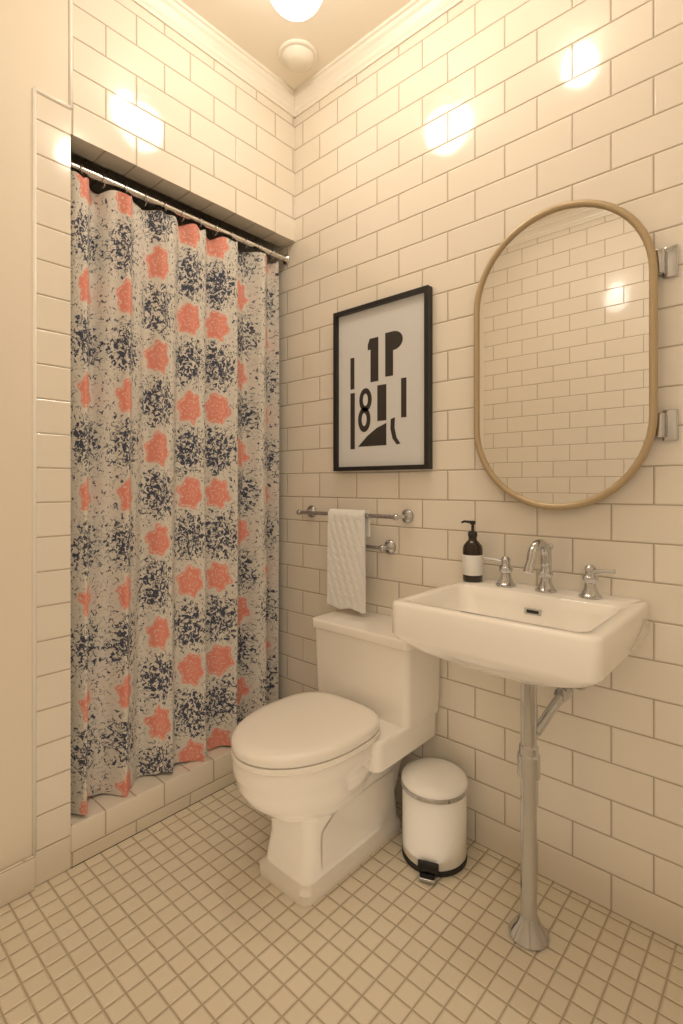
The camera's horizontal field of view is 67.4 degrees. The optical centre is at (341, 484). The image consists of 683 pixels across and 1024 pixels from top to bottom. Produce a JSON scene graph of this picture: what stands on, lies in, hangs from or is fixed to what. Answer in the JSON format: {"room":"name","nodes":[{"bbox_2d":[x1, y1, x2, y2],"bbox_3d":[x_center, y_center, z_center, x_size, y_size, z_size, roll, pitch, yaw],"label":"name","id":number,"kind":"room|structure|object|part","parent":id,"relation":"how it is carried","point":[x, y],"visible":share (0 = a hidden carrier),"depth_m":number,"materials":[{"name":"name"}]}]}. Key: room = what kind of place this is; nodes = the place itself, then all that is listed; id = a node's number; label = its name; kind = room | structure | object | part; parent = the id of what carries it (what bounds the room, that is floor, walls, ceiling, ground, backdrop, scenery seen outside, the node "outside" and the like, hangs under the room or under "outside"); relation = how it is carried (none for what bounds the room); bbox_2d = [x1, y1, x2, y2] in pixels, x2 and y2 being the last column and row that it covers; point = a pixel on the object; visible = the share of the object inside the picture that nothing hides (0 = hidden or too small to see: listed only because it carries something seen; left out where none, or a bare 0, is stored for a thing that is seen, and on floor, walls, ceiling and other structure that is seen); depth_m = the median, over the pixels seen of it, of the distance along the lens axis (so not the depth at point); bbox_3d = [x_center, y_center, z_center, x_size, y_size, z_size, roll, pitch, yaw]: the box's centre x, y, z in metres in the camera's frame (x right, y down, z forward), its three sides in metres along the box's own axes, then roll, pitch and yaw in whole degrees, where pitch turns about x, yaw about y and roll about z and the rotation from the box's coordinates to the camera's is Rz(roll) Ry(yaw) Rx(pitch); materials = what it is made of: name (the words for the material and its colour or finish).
{"room":"bathroom","nodes":[
{"label":"bathroom","id":0,"kind":"room"},
{"bbox_2d":[71,152,204,225],"bbox_3d":[-0.879,-0.140,2.171,0.865,2.480,0.890,0,0,42],"label":"wall","id":1,"kind":"structure","parent":0,"point":[94,185],"depth_m":2.39,"materials":[{"name":"tile"}]},
{"bbox_2d":[0,0,294,886],"bbox_3d":[-0.833,-0.247,1.505,0.091,2.735,1.820,0,0,42],"label":"wall","id":2,"kind":"structure","parent":0,"point":[107,83],"depth_m":1.46,"materials":[{"name":"tile"}]},
{"bbox_2d":[0,855,34,907],"bbox_3d":[-1.128,1.072,1.108,0.012,0.094,0.833,0,0,42],"label":"baseboard","id":3,"kind":"structure","parent":2,"relation":"attached to","point":[17,880],"depth_m":1.38,"materials":[{"name":"paint"}]},
{"bbox_3d":[-1.133,-0.247,1.176,0.085,2.735,0.930,0,0,42],"label":"painted panel","id":4,"kind":"part","parent":2,"relation":"part of","materials":[{"name":"beige paint"}]},
{"bbox_2d":[132,0,295,117],"bbox_3d":[-0.786,-1.579,1.463,0.047,0.072,1.820,0,0,42],"label":"trim","id":5,"kind":"structure","parent":2,"relation":"attached to","point":[174,14],"depth_m":1.85,"materials":[{"name":"beige paint"}]},
{"bbox_2d":[181,0,411,88],"bbox_3d":[-0.394,-1.645,1.112,3.200,0.060,2.020,0,0,42],"label":"ceiling","id":6,"kind":"structure","parent":0,"point":[255,26],"depth_m":1.80,"materials":[{"name":"beige paint"}]},
{"bbox_2d":[271,0,321,20],"bbox_3d":[-0.136,-1.512,1.522,0.176,0.206,0.176,0,0,42],"label":"ceiling light","id":7,"kind":"object","parent":6,"relation":"attached to","point":[294,10],"depth_m":1.52,"materials":[{"name":"white glass"}]},
{"bbox_2d":[278,39,317,72],"bbox_3d":[-0.164,-1.597,1.926,0.148,0.034,0.148,0,0,42],"label":"ceiling vent","id":8,"kind":"object","parent":6,"relation":"attached to","point":[295,55],"depth_m":1.90,"materials":[{"name":"white plastic"}]},
{"bbox_2d":[0,782,682,1023],"bbox_3d":[-0.041,1.150,0.794,2.050,0.060,1.820,0,0,42],"label":"floor","id":9,"kind":"structure","parent":0,"point":[177,921],"depth_m":1.23,"materials":[{"name":"tile"}]},
{"bbox_2d":[71,746,235,866],"bbox_3d":[-0.540,1.059,1.867,0.125,0.122,0.888,0,0,42],"label":"shower curb","id":10,"kind":"object","parent":9,"relation":"on","point":[110,819],"visible":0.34,"depth_m":1.68,"materials":[{"name":"tile"}]},
{"bbox_2d":[231,608,439,906],"bbox_3d":[-0.042,0.792,1.569,0.426,0.654,0.664,0,0,42],"label":"toilet","id":11,"kind":"object","parent":9,"relation":"on","point":[324,764],"visible":0.92,"depth_m":1.48,"materials":[{"name":"white ceramic"}]},
{"bbox_3d":[-0.109,0.838,1.486,0.350,0.205,0.441,0,0,42],"label":"bowl","id":12,"kind":"part","parent":11,"relation":"part of","materials":[{"name":"white ceramic"}]},
{"bbox_3d":[-0.114,0.726,1.482,0.356,0.018,0.438,0,0,42],"label":"seat","id":13,"kind":"part","parent":11,"relation":"part of","materials":[{"name":"white plastic"}]},
{"bbox_3d":[-0.114,0.697,1.482,0.354,0.037,0.436,0,0,42],"label":"seat lid","id":14,"kind":"part","parent":11,"relation":"part of","materials":[{"name":"white plastic"}]},
{"bbox_3d":[0.058,0.990,1.532,0.001,0.140,0.330,0,0,42],"label":"pedestal panel","id":15,"kind":"part","parent":11,"relation":"part of","materials":[{"name":"white ceramic"}]},
{"bbox_3d":[0.113,0.481,1.734,0.416,0.032,0.212,0,0,42],"label":"tank lid","id":16,"kind":"part","parent":11,"relation":"part of","materials":[{"name":"white ceramic"}]},
{"bbox_3d":[0.116,0.619,1.737,0.400,0.242,0.203,0,0,42],"label":"tank","id":17,"kind":"part","parent":11,"relation":"part of","materials":[{"name":"white ceramic"}]},
{"bbox_2d":[401,757,467,883],"bbox_3d":[0.284,0.991,1.550,0.200,0.256,0.212,0,0,-20],"label":"trash can","id":18,"kind":"object","parent":9,"relation":"on","point":[434,790],"visible":1,"depth_m":1.48,"materials":[{"name":"white metal"}]},
{"bbox_3d":[0.282,0.880,1.556,0.199,0.034,0.199,0,0,42],"label":"lid","id":19,"kind":"part","parent":18,"relation":"part of","materials":[{"name":"white metal"}]},
{"bbox_2d":[189,0,682,947],"bbox_3d":[0.247,-0.217,1.826,3.200,2.795,0.100,0,0,42],"label":"wall","id":20,"kind":"structure","parent":0,"point":[413,172],"depth_m":1.55,"materials":[{"name":"tile"}]},
{"bbox_2d":[71,161,289,264],"bbox_3d":[-0.532,-0.964,1.860,0.044,0.044,0.887,0,0,42],"label":"shower curtain rod","id":21,"kind":"object","parent":20,"relation":"attached to","point":[285,258],"depth_m":1.79,"materials":[{"name":"silver metal"}]},
{"bbox_2d":[71,164,278,814],"bbox_3d":[-0.541,0.009,1.847,0.092,1.977,0.836,0,0,42],"label":"shower curtain","id":22,"kind":"object","parent":21,"relation":"hanging from","point":[175,329],"visible":0.96,"depth_m":1.76,"materials":[{"name":"fabric"}]},
{"bbox_2d":[296,505,413,553],"bbox_3d":[0.027,0.164,1.899,0.520,0.162,0.082,0,0,42],"label":"towel bar","id":23,"kind":"object","parent":20,"relation":"attached to","point":[407,515],"visible":0.68,"depth_m":1.80,"materials":[{"name":"silver metal"}]},
{"bbox_2d":[327,509,369,613],"bbox_3d":[0.025,0.269,1.859,0.177,0.361,0.043,0,0,42],"label":"hand towel","id":24,"kind":"object","parent":23,"relation":"hanging from","point":[347,530],"visible":0.99,"depth_m":1.84,"materials":[{"name":"white fabric"}]},
{"bbox_2d":[294,0,463,117],"bbox_3d":[0.551,-1.579,1.454,2.050,0.072,0.047,0,0,42],"label":"trim","id":25,"kind":"structure","parent":20,"relation":"attached to","point":[416,15],"depth_m":1.85,"materials":[{"name":"beige paint"}]},
{"bbox_2d":[333,285,432,470],"bbox_3d":[0.136,-0.356,1.837,0.425,0.606,0.028,0,0,42],"label":"framed art print","id":26,"kind":"object","parent":20,"relation":"attached to","point":[383,348],"visible":1,"depth_m":1.82,"materials":[{"name":"black"}]},
{"bbox_2d":[392,579,647,951],"bbox_3d":[0.446,0.705,1.284,0.492,0.830,0.438,0,0,42],"label":"wall-mounted sink","id":27,"kind":"object","parent":20,"relation":"attached to","point":[566,641],"visible":0.97,"depth_m":1.24,"materials":[{"name":"white ceramic"}]},
{"bbox_2d":[461,520,482,581],"bbox_3d":[0.396,0.198,1.548,0.060,0.182,0.062,0,0,3],"label":"soap dispenser","id":28,"kind":"object","parent":27,"relation":"on","point":[472,556],"visible":1,"depth_m":1.52,"materials":[{"name":"black glass"}]},
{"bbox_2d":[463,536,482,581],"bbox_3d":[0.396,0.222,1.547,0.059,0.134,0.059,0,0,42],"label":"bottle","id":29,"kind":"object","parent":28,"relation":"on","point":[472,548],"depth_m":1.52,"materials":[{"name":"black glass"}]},
{"bbox_2d":[392,579,647,687],"bbox_3d":[0.445,0.376,1.284,0.492,0.172,0.437,0,0,42],"label":"basin","id":30,"kind":"object","parent":27,"relation":"in","point":[521,634],"depth_m":1.16,"materials":[{"name":"white ceramic"}]},
{"bbox_3d":[0.504,0.334,1.350,0.044,0.016,0.004,0,0,42],"label":"overflow plate","id":31,"kind":"part","parent":27,"relation":"part of","materials":[{"name":"silver metal"}]},
{"bbox_2d":[484,539,615,599],"bbox_3d":[0.527,0.216,1.363,0.350,0.146,0.175,0,0,42],"label":"faucet","id":32,"kind":"object","parent":27,"relation":"on","point":[590,591],"visible":1,"depth_m":1.37,"materials":[{"name":"silver metal"}]},
{"bbox_3d":[0.527,0.216,1.363,0.057,0.146,0.175,0,0,42],"label":"spout","id":33,"kind":"part","parent":32,"relation":"part of","materials":[{"name":"silver metal"}]},
{"bbox_3d":[0.569,0.561,1.327,0.077,0.126,0.210,0,0,42],"label":"trap arm","id":34,"kind":"part","parent":27,"relation":"part of","materials":[{"name":"silver metal"}]},
{"bbox_2d":[474,199,678,509],"bbox_3d":[0.608,-0.346,1.396,0.520,0.831,0.056,0,0,42],"label":"oval mirror","id":35,"kind":"object","parent":20,"relation":"attached to","point":[566,414],"visible":1,"depth_m":1.37,"materials":[{"name":"gold metal"}]}
]}

